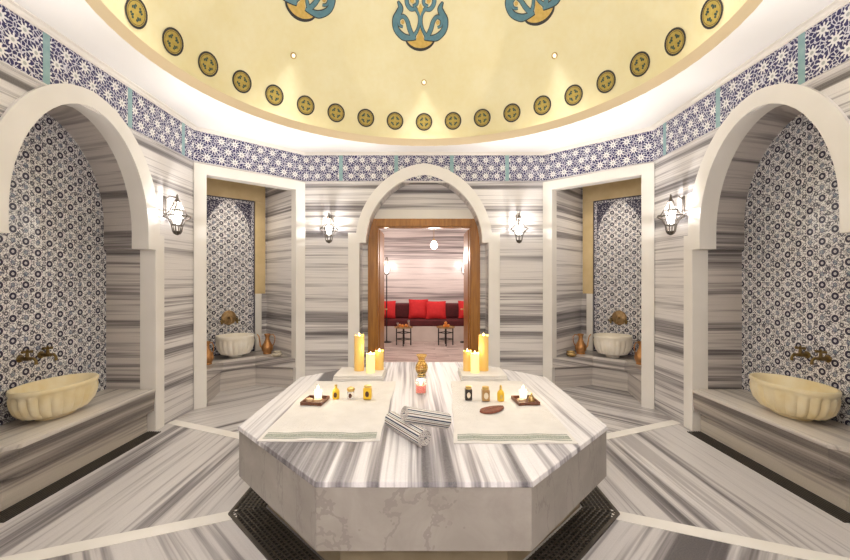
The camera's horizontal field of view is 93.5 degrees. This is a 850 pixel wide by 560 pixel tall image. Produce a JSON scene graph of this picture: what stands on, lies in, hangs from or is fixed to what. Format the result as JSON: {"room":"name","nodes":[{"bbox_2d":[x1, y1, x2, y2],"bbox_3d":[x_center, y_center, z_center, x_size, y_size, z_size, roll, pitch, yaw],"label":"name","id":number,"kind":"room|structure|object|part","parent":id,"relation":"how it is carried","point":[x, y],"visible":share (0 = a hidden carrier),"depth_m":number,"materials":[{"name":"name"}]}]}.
{"room":"spa","nodes":[
{"label":"spa","id":0,"kind":"room"},
{"bbox_2d":[0,4,193,430],"bbox_3d":[-2.919,-0.135,3.070,0.522,3.270,3.160,0,0,0],"label":"wall","id":1,"kind":"structure","parent":0,"point":[93,270],"depth_m":3.63,"materials":[{"name":"stone"}]},
{"bbox_2d":[16,349,37,364],"bbox_3d":[-3.084,0.600,3.120,0.141,0.121,0.084,0,0,0],"label":"tap","id":2,"kind":"object","parent":1,"relation":"attached to","point":[20,358],"visible":1,"depth_m":3.11,"materials":[{"name":"gold metal"}]},
{"bbox_3d":[-3.095,0.555,3.119,0.071,0.030,0.073,0,0,-43],"label":"handle","id":3,"kind":"part","parent":2,"relation":"part of","materials":[{"name":"gold metal"}]},
{"bbox_3d":[-3.047,0.631,3.120,0.068,0.060,0.024,0,0,0],"label":"spout","id":4,"kind":"part","parent":2,"relation":"part of","materials":[{"name":"gold metal"}]},
{"bbox_2d":[37,346,57,360],"bbox_3d":[-3.084,0.600,3.290,0.141,0.121,0.084,0,0,0],"label":"tap","id":5,"kind":"object","parent":1,"relation":"attached to","point":[41,354],"visible":1,"depth_m":3.28,"materials":[{"name":"gold metal"}]},
{"bbox_3d":[-3.095,0.555,3.289,0.071,0.030,0.073,0,0,-43],"label":"handle","id":6,"kind":"part","parent":5,"relation":"part of","materials":[{"name":"gold metal"}]},
{"bbox_3d":[-3.047,0.631,3.290,0.068,0.060,0.024,0,0,0],"label":"spout","id":7,"kind":"part","parent":5,"relation":"part of","materials":[{"name":"gold metal"}]},
{"bbox_2d":[163,194,190,234],"bbox_3d":[-2.548,-0.675,4.125,0.264,0.430,0.257,0,0,0],"label":"wall lantern","id":8,"kind":"object","parent":1,"relation":"attached to","point":[177,216],"visible":1,"depth_m":4.11,"materials":[{"name":"grey metal"}]},
{"bbox_3d":[-2.545,-0.636,4.125,0.091,0.122,0.092,0,0,0],"label":"lamp glass","id":9,"kind":"part","parent":8,"relation":"part of","materials":[{"name":"white glass"}]},
{"bbox_2d":[193,130,304,408],"bbox_3d":[-2.533,-0.135,5.503,1.384,3.270,1.080,0,0,-43],"label":"wall","id":10,"kind":"structure","parent":0,"point":[249,198],"depth_m":5.68,"materials":[{"name":"stone"}]},
{"bbox_2d":[220,311,239,324],"bbox_3d":[-2.811,0.550,5.798,0.270,0.210,0.121,0,0,-43],"label":"spout","id":11,"kind":"object","parent":10,"relation":"attached to","point":[228,317],"visible":1,"depth_m":5.82,"materials":[{"name":"gold metal"}]},
{"bbox_3d":[-2.857,-0.060,5.847,0.744,2.280,0.016,0,0,-43],"label":"tile panel","id":12,"kind":"part","parent":10,"relation":"part of","materials":[{"name":"tile"}]},
{"bbox_3d":[-2.852,-0.620,5.841,1.060,1.660,0.030,0,0,-43],"label":"limestone frame","id":13,"kind":"part","parent":10,"relation":"part of","materials":[{"name":"beige stone"}]},
{"bbox_2d":[13,0,834,151],"bbox_3d":[0.000,-2.801,3.070,5.467,2.063,5.161,0,0,0],"label":"ceiling","id":14,"kind":"structure","parent":0,"point":[488,67],"depth_m":4.47,"materials":[{"name":"yellow paint"}]},
{"bbox_2d":[290,52,295,58],"bbox_3d":[-1.488,-2.558,4.558,0.042,0.067,0.070,0,0,45],"label":"spotlight","id":15,"kind":"object","parent":14,"relation":"attached to","point":[293,55],"visible":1,"depth_m":4.56,"materials":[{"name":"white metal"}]},
{"bbox_2d":[552,52,557,58],"bbox_3d":[1.488,-2.558,4.558,0.070,0.067,0.042,0,0,45],"label":"spotlight","id":16,"kind":"object","parent":14,"relation":"attached to","point":[554,55],"visible":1,"depth_m":4.56,"materials":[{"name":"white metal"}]},
{"bbox_2d":[305,155,542,376],"bbox_3d":[0.000,-0.135,5.788,3.346,3.270,0.424,0,0,0],"label":"wall","id":17,"kind":"structure","parent":0,"point":[357,190],"depth_m":5.60,"materials":[{"name":"stone"}]},
{"bbox_2d":[319,212,337,242],"bbox_3d":[-1.300,-0.715,5.468,0.257,0.430,0.264,0,0,0],"label":"wall lantern","id":18,"kind":"object","parent":17,"relation":"attached to","point":[328,229],"visible":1,"depth_m":5.44,"materials":[{"name":"silver metal"}]},
{"bbox_3d":[-1.300,-0.676,5.465,0.092,0.122,0.091,0,0,0],"label":"lamp glass","id":19,"kind":"part","parent":18,"relation":"part of","materials":[{"name":"white glass"}]},
{"bbox_2d":[368,219,479,352],"bbox_3d":[0.000,0.300,6.268,1.646,2.400,0.805,0,0,0],"label":"door frame","id":20,"kind":"structure","parent":17,"relation":"in","point":[376,309],"depth_m":5.87,"materials":[{"name":"brown wood"}]},
{"bbox_2d":[510,212,528,242],"bbox_3d":[1.300,-0.715,5.468,0.257,0.430,0.264,0,0,0],"label":"wall lantern","id":21,"kind":"object","parent":17,"relation":"attached to","point":[518,227],"visible":1,"depth_m":5.45,"materials":[{"name":"grey metal"}]},
{"bbox_3d":[1.300,-0.676,5.465,0.092,0.122,0.091,0,0,0],"label":"lamp glass","id":22,"kind":"part","parent":21,"relation":"part of","materials":[{"name":"white glass"}]},
{"bbox_2d":[381,230,466,302],"bbox_3d":[0.000,0.090,10.570,3.600,2.820,0.100,0,0,0],"label":"wall","id":23,"kind":"structure","parent":0,"point":[418,271],"depth_m":10.52,"materials":[{"name":"stone"}]},
{"bbox_2d":[384,341,463,361],"bbox_3d":[0.000,1.530,8.200,3.600,0.060,4.639,0,0,0],"label":"floor","id":24,"kind":"structure","parent":0,"point":[393,352],"depth_m":8.39,"materials":[{"name":"tile"}]},
{"bbox_2d":[384,257,390,342],"bbox_3d":[-0.900,0.474,9.640,0.240,2.051,0.240,0,0,0],"label":"floor lamp","id":25,"kind":"object","parent":24,"relation":"on","point":[386,268],"visible":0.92,"depth_m":9.63,"materials":[{"name":"black paint"}]},
{"bbox_2d":[394,326,412,345],"bbox_3d":[-0.470,1.288,9.220,0.430,0.425,0.430,0,0,0],"label":"side table","id":26,"kind":"object","parent":24,"relation":"on","point":[396,327],"visible":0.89,"depth_m":9.20,"materials":[{"name":"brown wood"}]},
{"bbox_2d":[394,326,412,328],"bbox_3d":[-0.470,1.087,9.220,0.430,0.025,0.430,0,0,0],"label":"tray","id":27,"kind":"object","parent":26,"relation":"on","point":[396,327],"depth_m":9.15,"materials":[{"name":"brown wood"}]},
{"bbox_2d":[384,303,463,340],"bbox_3d":[0.000,1.050,10.130,3.580,0.900,0.760,0,0,0],"label":"sofa","id":28,"kind":"object","parent":24,"relation":"on","point":[423,329],"visible":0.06,"depth_m":9.77,"materials":[{"name":"fabric"}]},
{"bbox_2d":[384,301,395,318],"bbox_3d":[-0.950,0.743,10.064,0.480,0.442,0.208,0,0,0],"label":"cushion","id":29,"kind":"object","parent":28,"relation":"on","point":[390,304],"visible":0.64,"depth_m":10.00,"materials":[{"name":"red fabric"}]},
{"bbox_2d":[408,299,427,318],"bbox_3d":[-0.140,0.724,10.069,0.500,0.480,0.215,0,0,0],"label":"cushion","id":30,"kind":"object","parent":28,"relation":"on","point":[417,308],"visible":0.94,"depth_m":10.00,"materials":[{"name":"red fabric"}]},
{"bbox_2d":[384,318,463,325],"bbox_3d":[0.000,1.050,10.050,3.560,0.159,0.600,0,0,0],"label":"seat cushion","id":31,"kind":"object","parent":28,"relation":"on","point":[390,321],"depth_m":9.75,"materials":[{"name":"red fabric"}]},
{"bbox_2d":[395,303,458,317],"bbox_3d":[0.000,0.784,10.357,3.560,0.369,0.295,0,0,0],"label":"cushion","id":32,"kind":"object","parent":28,"relation":"on","point":[401,309],"depth_m":10.21,"materials":[{"name":"red fabric"}]},
{"bbox_2d":[426,301,445,318],"bbox_3d":[0.300,0.744,9.968,0.500,0.440,0.213,0,0,0],"label":"cushion","id":33,"kind":"object","parent":28,"relation":"on","point":[435,309],"visible":1,"depth_m":9.90,"materials":[{"name":"red fabric"}]},
{"bbox_2d":[458,301,463,318],"bbox_3d":[1.100,0.743,10.064,0.480,0.442,0.208,0,0,0],"label":"cushion","id":34,"kind":"object","parent":28,"relation":"on","point":[460,303],"visible":0.28,"depth_m":10.01,"materials":[{"name":"red fabric"}]},
{"bbox_2d":[436,326,454,345],"bbox_3d":[0.500,1.288,9.220,0.430,0.425,0.430,0,0,0],"label":"side table","id":35,"kind":"object","parent":24,"relation":"on","point":[438,327],"visible":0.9,"depth_m":9.15,"materials":[{"name":"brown wood"}]},
{"bbox_2d":[436,326,454,328],"bbox_3d":[0.500,1.087,9.220,0.430,0.025,0.430,0,0,0],"label":"tray","id":36,"kind":"object","parent":35,"relation":"on","point":[441,327],"depth_m":9.15,"materials":[{"name":"brown wood"}]},
{"bbox_3d":[0.500,1.300,9.055,0.028,0.400,0.028,0,0,0],"label":"leg","id":37,"kind":"part","parent":35,"relation":"part of","materials":[{"name":"black paint"}]},
{"bbox_2d":[379,229,468,229],"bbox_3d":[0.000,-1.350,8.210,3.600,0.060,4.620,0,0,0],"label":"ceiling","id":38,"kind":"structure","parent":0,"point":[379,229],"depth_m":10.46,"materials":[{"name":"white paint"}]},
{"bbox_2d":[430,239,436,248],"bbox_3d":[0.190,-0.955,7.670,0.136,0.730,0.136,0,0,0],"label":"pendant lamp","id":39,"kind":"object","parent":38,"relation":"hanging from","point":[433,245],"visible":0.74,"depth_m":7.63,"materials":[{"name":"white glass"}]},
{"bbox_2d":[0,385,849,559],"bbox_3d":[0.000,1.500,3.070,8.200,0.001,8.200,0,0,0],"label":"floor","id":40,"kind":"structure","parent":0,"point":[179,473],"depth_m":2.71,"materials":[{"name":"stone"}]},
{"bbox_2d":[0,389,155,510],"bbox_3d":[-2.904,1.290,3.211,0.498,0.420,1.505,0,0,0],"label":"bench","id":41,"kind":"object","parent":40,"relation":"on","point":[34,455],"visible":0.94,"depth_m":3.04,"materials":[{"name":"grey stone"}]},
{"bbox_2d":[6,372,98,420],"bbox_3d":[-2.935,0.948,3.195,0.410,0.265,0.670,0,0,0],"label":"basin","id":42,"kind":"object","parent":41,"relation":"on","point":[51,398],"visible":1,"depth_m":3.07,"materials":[{"name":"beige stone"}]},
{"bbox_2d":[0,431,160,522],"bbox_3d":[-2.665,1.496,3.210,0.140,0.008,1.480,0,0,0],"label":"gutter","id":43,"kind":"object","parent":40,"relation":"on","point":[12,511],"visible":1,"depth_m":2.99,"materials":[{"name":"black metal"}]},
{"bbox_2d":[0,510,236,559],"bbox_3d":[-1.942,1.498,2.246,1.620,0.003,0.107,0,0,-23],"label":"trim","id":44,"kind":"structure","parent":40,"relation":"in","point":[85,545],"depth_m":2.32,"materials":[{"name":"white stone"}]},
{"bbox_2d":[167,420,238,438],"bbox_3d":[-1.935,1.498,3.911,1.620,0.003,0.106,0,0,24],"label":"trim","id":45,"kind":"structure","parent":40,"relation":"in","point":[231,434],"depth_m":4.03,"materials":[{"name":"white stone"}]},
{"bbox_2d":[207,350,294,402],"bbox_3d":[-2.520,1.290,5.489,1.114,0.420,0.996,0,0,-43],"label":"bench","id":46,"kind":"object","parent":40,"relation":"on","point":[253,368],"visible":0.73,"depth_m":5.57,"materials":[{"name":"stone"}]},
{"bbox_2d":[207,341,213,364],"bbox_3d":[-2.801,0.935,5.125,0.239,0.290,0.164,0,0,-12],"label":"copper ewer","id":47,"kind":"object","parent":46,"relation":"on","point":[210,356],"visible":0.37,"depth_m":5.10,"materials":[{"name":"brown metal"}]},
{"bbox_2d":[215,333,254,357],"bbox_3d":[-2.657,0.927,5.634,0.504,0.305,0.504,0,0,-43],"label":"basin","id":48,"kind":"object","parent":46,"relation":"on","point":[232,345],"visible":1,"depth_m":5.46,"materials":[{"name":"white stone"}]},
{"bbox_2d":[257,333,274,353],"bbox_3d":[-2.311,0.935,5.872,0.241,0.290,0.164,0,0,29],"label":"copper ewer","id":49,"kind":"object","parent":46,"relation":"on","point":[267,346],"visible":1,"depth_m":5.83,"materials":[{"name":"brown metal"}]},
{"bbox_2d":[271,353,281,356],"bbox_3d":[-2.083,1.062,5.653,0.150,0.035,0.149,0,0,0],"label":"bowl","id":50,"kind":"object","parent":46,"relation":"on","point":[273,354],"visible":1,"depth_m":5.65,"materials":[{"name":"metal"}]},
{"bbox_2d":[237,362,607,559],"bbox_3d":[-0.007,1.198,3.070,2.273,0.605,2.608,0,0,0],"label":"platform","id":51,"kind":"object","parent":40,"relation":"on","point":[393,497],"visible":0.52,"depth_m":1.93,"materials":[{"name":"grey stone"}]},
{"bbox_3d":[-0.795,1.060,2.125,0.030,0.287,0.944,0,0,-44],"label":"panel","id":52,"kind":"part","parent":51,"relation":"part of","materials":[{"name":"grey stone"}]},
{"bbox_2d":[257,381,395,441],"bbox_3d":[-0.593,0.889,2.860,0.708,0.011,1.310,0,0,0],"label":"bath towel","id":53,"kind":"object","parent":51,"relation":"on","point":[342,419],"visible":0.85,"depth_m":2.58,"materials":[{"name":"white fabric"}]},
{"bbox_2d":[300,395,329,405],"bbox_3d":[-0.790,0.873,2.905,0.156,0.022,0.176,0,0,6],"label":"wooden tray","id":54,"kind":"object","parent":53,"relation":"on","point":[325,398],"visible":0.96,"depth_m":2.84,"materials":[{"name":"brown wood"}]},
{"bbox_2d":[313,386,322,398],"bbox_3d":[-0.785,0.828,2.965,0.068,0.098,0.067,0,0,0],"label":"tea light","id":55,"kind":"object","parent":54,"relation":"on","point":[318,392],"visible":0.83,"depth_m":2.94,"materials":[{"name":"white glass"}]},
{"bbox_2d":[313,398,322,401],"bbox_3d":[-0.763,0.866,2.875,0.072,0.022,0.048,0,0,-29],"label":"soap bar","id":56,"kind":"object","parent":54,"relation":"on","point":[316,399],"visible":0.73,"depth_m":2.86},
{"bbox_2d":[332,384,339,399],"bbox_3d":[-0.656,0.831,2.980,0.052,0.106,0.053,0,0,0],"label":"oil bottle","id":57,"kind":"object","parent":53,"relation":"on","point":[335,393],"visible":1,"depth_m":2.96,"materials":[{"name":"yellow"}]},
{"bbox_2d":[347,386,354,399],"bbox_3d":[-0.545,0.838,2.980,0.060,0.092,0.060,0,0,0],"label":"jar","id":58,"kind":"object","parent":53,"relation":"on","point":[350,394],"visible":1,"depth_m":2.96,"materials":[{"name":"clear glass"}]},
{"bbox_3d":[-0.545,0.809,2.980,0.060,0.036,0.060,0,0,0],"label":"lid","id":59,"kind":"part","parent":58,"relation":"part of","materials":[{"name":"gold metal"}]},
{"bbox_2d":[363,385,371,399],"bbox_3d":[-0.420,0.834,2.980,0.060,0.100,0.061,0,0,0],"label":"jar","id":60,"kind":"object","parent":53,"relation":"on","point":[367,390],"visible":1,"depth_m":2.95,"materials":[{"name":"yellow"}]},
{"bbox_2d":[332,367,386,380],"bbox_3d":[-0.583,0.869,3.697,0.447,0.051,0.357,0,0,0],"label":"folded towel","id":61,"kind":"object","parent":51,"relation":"on","point":[345,373],"visible":0.94,"depth_m":3.53,"materials":[{"name":"white fabric"}]},
{"bbox_2d":[354,334,363,370],"bbox_3d":[-0.605,0.669,3.735,0.092,0.347,0.091,0,0,0],"label":"pillar candle","id":62,"kind":"object","parent":61,"relation":"on","point":[358,339],"visible":1,"depth_m":3.70,"materials":[{"name":"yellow wax"}]},
{"bbox_2d":[366,351,374,372],"bbox_3d":[-0.487,0.747,3.645,0.082,0.192,0.081,0,0,0],"label":"pillar candle","id":63,"kind":"object","parent":61,"relation":"on","point":[370,357],"visible":1,"depth_m":3.61,"materials":[{"name":"beige wax"}]},
{"bbox_2d":[375,349,383,369],"bbox_3d":[-0.420,0.744,3.770,0.082,0.197,0.081,0,0,0],"label":"pillar candle","id":64,"kind":"object","parent":61,"relation":"on","point":[379,354],"visible":1,"depth_m":3.74,"materials":[{"name":"yellow wax"}]},
{"bbox_2d":[385,411,431,447],"bbox_3d":[-0.099,0.848,2.291,0.088,0.090,0.368,0,0,-34],"label":"rolled towel","id":65,"kind":"object","parent":51,"relation":"on","point":[413,432],"visible":0.94,"depth_m":2.21,"materials":[{"name":"white fabric"}]},
{"bbox_2d":[400,406,451,428],"bbox_3d":[0.014,0.794,2.313,0.311,0.170,0.085,0,0,-29],"label":"rolled towel","id":66,"kind":"object","parent":65,"relation":"on","point":[424,417],"visible":1,"depth_m":2.27,"materials":[{"name":"white fabric"}]},
{"bbox_2d":[415,378,426,393],"bbox_3d":[-0.024,0.843,3.170,0.090,0.105,0.090,0,0,0],"label":"candle","id":67,"kind":"object","parent":51,"relation":"on","point":[420,383],"visible":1,"depth_m":3.13,"materials":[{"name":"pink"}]},
{"bbox_2d":[415,354,427,376],"bbox_3d":[-0.022,0.796,3.725,0.121,0.199,0.121,0,0,0],"label":"vase","id":68,"kind":"object","parent":51,"relation":"on","point":[421,367],"visible":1,"depth_m":3.69,"materials":[{"name":"gold metal"}]},
{"bbox_3d":[0.000,1.060,1.790,0.955,0.287,0.030,0,0,0],"label":"panel","id":69,"kind":"part","parent":51,"relation":"part of","materials":[{"name":"grey stone"}]},
{"bbox_2d":[457,367,507,380],"bbox_3d":[0.532,0.869,3.697,0.417,0.051,0.357,0,0,0],"label":"folded towel","id":70,"kind":"object","parent":51,"relation":"on","point":[494,373],"visible":0.91,"depth_m":3.53,"materials":[{"name":"white fabric"}]},
{"bbox_2d":[463,349,471,370],"bbox_3d":[0.405,0.742,3.730,0.080,0.202,0.079,0,0,0],"label":"pillar candle","id":71,"kind":"object","parent":70,"relation":"on","point":[466,354],"visible":0.98,"depth_m":3.70,"materials":[{"name":"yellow wax"}]},
{"bbox_2d":[471,352,478,372],"bbox_3d":[0.464,0.744,3.645,0.080,0.197,0.079,0,0,0],"label":"pillar candle","id":72,"kind":"object","parent":70,"relation":"on","point":[474,356],"visible":1,"depth_m":3.61,"materials":[{"name":"beige wax"}]},
{"bbox_2d":[479,333,488,370],"bbox_3d":[0.556,0.669,3.735,0.092,0.347,0.091,0,0,0],"label":"pillar candle","id":73,"kind":"object","parent":70,"relation":"on","point":[483,339],"visible":0.98,"depth_m":3.70,"materials":[{"name":"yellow wax"}]},
{"bbox_2d":[451,381,578,443],"bbox_3d":[0.511,0.889,2.845,0.699,0.011,1.338,0,0,0],"label":"bath towel","id":74,"kind":"object","parent":51,"relation":"on","point":[515,424],"visible":0.88,"depth_m":2.51,"materials":[{"name":"white fabric"}]},
{"bbox_2d":[465,385,471,399],"bbox_3d":[0.328,0.833,2.955,0.052,0.102,0.053,0,0,0],"label":"jar","id":75,"kind":"object","parent":74,"relation":"on","point":[468,391],"visible":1,"depth_m":2.93,"materials":[{"name":"black glass"}]},
{"bbox_2d":[481,386,489,400],"bbox_3d":[0.452,0.832,2.935,0.056,0.104,0.057,0,0,0],"label":"jar","id":76,"kind":"object","parent":74,"relation":"on","point":[485,392],"visible":1,"depth_m":2.91,"materials":[{"name":"brown glass"}]},
{"bbox_2d":[479,405,503,413],"bbox_3d":[0.465,0.876,2.715,0.210,0.016,0.107,0,0,-36],"label":"pad","id":77,"kind":"object","parent":74,"relation":"on","point":[490,409],"visible":1,"depth_m":2.69,"materials":[{"name":"brown wood"}]},
{"bbox_2d":[497,385,503,401],"bbox_3d":[0.562,0.826,2.930,0.052,0.116,0.053,0,0,0],"label":"oil bottle","id":78,"kind":"object","parent":74,"relation":"on","point":[500,394],"visible":1,"depth_m":2.91,"materials":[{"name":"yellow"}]},
{"bbox_2d":[511,395,539,405],"bbox_3d":[0.735,0.873,2.905,0.156,0.022,0.176,0,0,-6],"label":"wooden tray","id":79,"kind":"object","parent":74,"relation":"on","point":[513,397],"visible":0.76,"depth_m":2.82,"materials":[{"name":"brown wood"}]},
{"bbox_2d":[517,398,525,401],"bbox_3d":[0.700,0.866,2.880,0.072,0.022,0.048,0,0,-17],"label":"soap bar","id":80,"kind":"object","parent":79,"relation":"on","point":[518,399],"visible":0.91,"depth_m":2.86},
{"bbox_2d":[519,386,527,398],"bbox_3d":[0.735,0.828,2.965,0.068,0.098,0.067,0,0,0],"label":"tea light","id":81,"kind":"object","parent":79,"relation":"on","point":[523,392],"visible":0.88,"depth_m":2.94,"materials":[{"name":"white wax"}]},
{"bbox_2d":[528,393,534,401],"bbox_3d":[0.775,0.845,2.885,0.048,0.064,0.048,0,0,0],"label":"brass bell","id":82,"kind":"object","parent":79,"relation":"on","point":[531,397],"visible":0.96,"depth_m":2.87,"materials":[{"name":"gold metal"}]},
{"bbox_3d":[0.788,1.060,2.125,0.030,0.287,0.934,0,0,43],"label":"panel","id":83,"kind":"part","parent":51,"relation":"part of","materials":[{"name":"grey stone"}]},
{"bbox_2d":[228,486,619,559],"bbox_3d":[0.000,1.493,3.070,2.500,0.012,2.500,0,0,0],"label":"drain grate","id":84,"kind":"object","parent":40,"relation":"on","point":[270,536],"visible":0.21,"depth_m":2.37,"materials":[{"name":"black metal"}]},
{"bbox_2d":[553,350,640,402],"bbox_3d":[2.520,1.290,5.489,1.114,0.420,0.996,0,0,43],"label":"bench","id":85,"kind":"object","parent":40,"relation":"on","point":[594,368],"visible":0.77,"depth_m":5.57,"materials":[{"name":"stone"}]},
{"bbox_2d":[566,353,576,356],"bbox_3d":[2.083,1.062,5.653,0.150,0.035,0.149,0,0,0],"label":"bowl","id":86,"kind":"object","parent":85,"relation":"on","point":[567,354],"visible":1,"depth_m":5.65,"materials":[{"name":"gold metal"}]},
{"bbox_2d":[573,333,590,353],"bbox_3d":[2.311,0.935,5.856,0.238,0.290,0.164,0,0,30],"label":"copper ewer","id":87,"kind":"object","parent":85,"relation":"on","point":[580,346],"visible":1,"depth_m":5.83,"materials":[{"name":"brown metal"}]},
{"bbox_2d":[593,333,632,357],"bbox_3d":[2.657,0.927,5.634,0.504,0.305,0.504,0,0,43],"label":"basin","id":88,"kind":"object","parent":85,"relation":"on","point":[613,345],"visible":1,"depth_m":5.46,"materials":[{"name":"white stone"}]},
{"bbox_2d":[634,341,640,364],"bbox_3d":[2.802,0.935,5.133,0.212,0.290,0.186,0,0,23],"label":"copper ewer","id":89,"kind":"object","parent":85,"relation":"on","point":[637,356],"visible":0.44,"depth_m":5.10,"materials":[{"name":"brown metal"}]},
{"bbox_2d":[606,420,680,439],"bbox_3d":[1.935,1.498,3.911,1.620,0.003,0.106,0,0,-24],"label":"trim","id":90,"kind":"structure","parent":40,"relation":"in","point":[616,434],"depth_m":4.00,"materials":[{"name":"white stone"}]},
{"bbox_2d":[611,510,849,559],"bbox_3d":[1.942,1.498,2.246,1.620,0.003,0.107,0,0,23],"label":"trim","id":91,"kind":"structure","parent":40,"relation":"in","point":[762,545],"depth_m":2.32,"materials":[{"name":"white stone"}]},
{"bbox_2d":[687,431,849,522],"bbox_3d":[2.665,1.496,3.210,0.140,0.008,1.480,0,0,0],"label":"gutter","id":92,"kind":"object","parent":40,"relation":"on","point":[835,511],"visible":1,"depth_m":2.99,"materials":[{"name":"black metal"}]},
{"bbox_2d":[692,389,849,511],"bbox_3d":[2.904,1.290,3.211,0.498,0.420,1.505,0,0,0],"label":"bench","id":93,"kind":"object","parent":40,"relation":"on","point":[814,455],"visible":0.94,"depth_m":3.03,"materials":[{"name":"grey stone"}]},
{"bbox_2d":[749,372,841,420],"bbox_3d":[2.935,0.948,3.195,0.410,0.265,0.670,0,0,0],"label":"basin","id":94,"kind":"object","parent":93,"relation":"on","point":[795,398],"visible":1,"depth_m":3.07,"materials":[{"name":"beige stone"}]},
{"bbox_2d":[543,130,654,408],"bbox_3d":[2.533,-0.135,5.503,1.384,3.270,1.080,0,0,43],"label":"wall","id":95,"kind":"structure","parent":0,"point":[599,198],"depth_m":5.68,"materials":[{"name":"stone"}]},
{"bbox_2d":[0,0,849,154],"bbox_3d":[0.000,-1.756,3.070,5.360,0.028,5.060,0,0,0],"label":"trim","id":96,"kind":"structure","parent":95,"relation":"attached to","point":[11,5],"depth_m":3.71,"materials":[{"name":"beige paint"}]},
{"bbox_3d":[2.852,-0.620,5.841,1.060,1.660,0.030,0,0,43],"label":"limestone frame","id":97,"kind":"part","parent":95,"relation":"part of","materials":[{"name":"beige stone"}]},
{"bbox_3d":[2.857,-0.060,5.847,0.744,2.280,0.016,0,0,43],"label":"tile panel","id":98,"kind":"part","parent":95,"relation":"part of","materials":[{"name":"tile"}]},
{"bbox_2d":[608,311,627,324],"bbox_3d":[2.811,0.550,5.798,0.270,0.210,0.121,0,0,43],"label":"spout","id":99,"kind":"object","parent":95,"relation":"attached to","point":[618,317],"visible":1,"depth_m":5.82,"materials":[{"name":"gold metal"}]},
{"bbox_2d":[654,3,849,430],"bbox_3d":[2.919,-0.135,3.070,0.522,3.270,3.160,0,0,0],"label":"wall","id":100,"kind":"structure","parent":0,"point":[756,267],"depth_m":3.62,"materials":[{"name":"stone"}]},
{"bbox_2d":[657,194,684,234],"bbox_3d":[2.548,-0.675,4.125,0.264,0.430,0.257,0,0,0],"label":"wall lantern","id":101,"kind":"object","parent":100,"relation":"attached to","point":[670,216],"visible":1,"depth_m":4.11,"materials":[{"name":"grey metal"}]},
{"bbox_3d":[2.545,-0.636,4.125,0.091,0.122,0.092,0,0,0],"label":"lamp glass","id":102,"kind":"part","parent":101,"relation":"part of","materials":[{"name":"white glass"}]},
{"bbox_2d":[790,346,810,360],"bbox_3d":[3.084,0.600,3.290,0.141,0.121,0.084,0,0,0],"label":"tap","id":103,"kind":"object","parent":100,"relation":"attached to","point":[806,354],"visible":1,"depth_m":3.28,"materials":[{"name":"gold metal"}]},
{"bbox_3d":[3.047,0.631,3.290,0.068,0.060,0.024,0,0,0],"label":"spout","id":104,"kind":"part","parent":103,"relation":"part of","materials":[{"name":"gold metal"}]},
{"bbox_3d":[3.095,0.555,3.291,0.071,0.030,0.073,0,0,-43],"label":"handle","id":105,"kind":"part","parent":103,"relation":"part of","materials":[{"name":"gold metal"}]},
{"bbox_2d":[810,349,831,364],"bbox_3d":[3.084,0.600,3.120,0.141,0.121,0.084,0,0,0],"label":"tap","id":106,"kind":"object","parent":100,"relation":"attached to","point":[827,358],"visible":1,"depth_m":3.11,"materials":[{"name":"gold metal"}]},
{"bbox_3d":[3.047,0.631,3.120,0.068,0.060,0.024,0,0,0],"label":"spout","id":107,"kind":"part","parent":106,"relation":"part of","materials":[{"name":"gold metal"}]},
{"bbox_3d":[3.095,0.555,3.121,0.071,0.030,0.073,0,0,-43],"label":"handle","id":108,"kind":"part","parent":106,"relation":"part of","materials":[{"name":"gold metal"}]}
]}

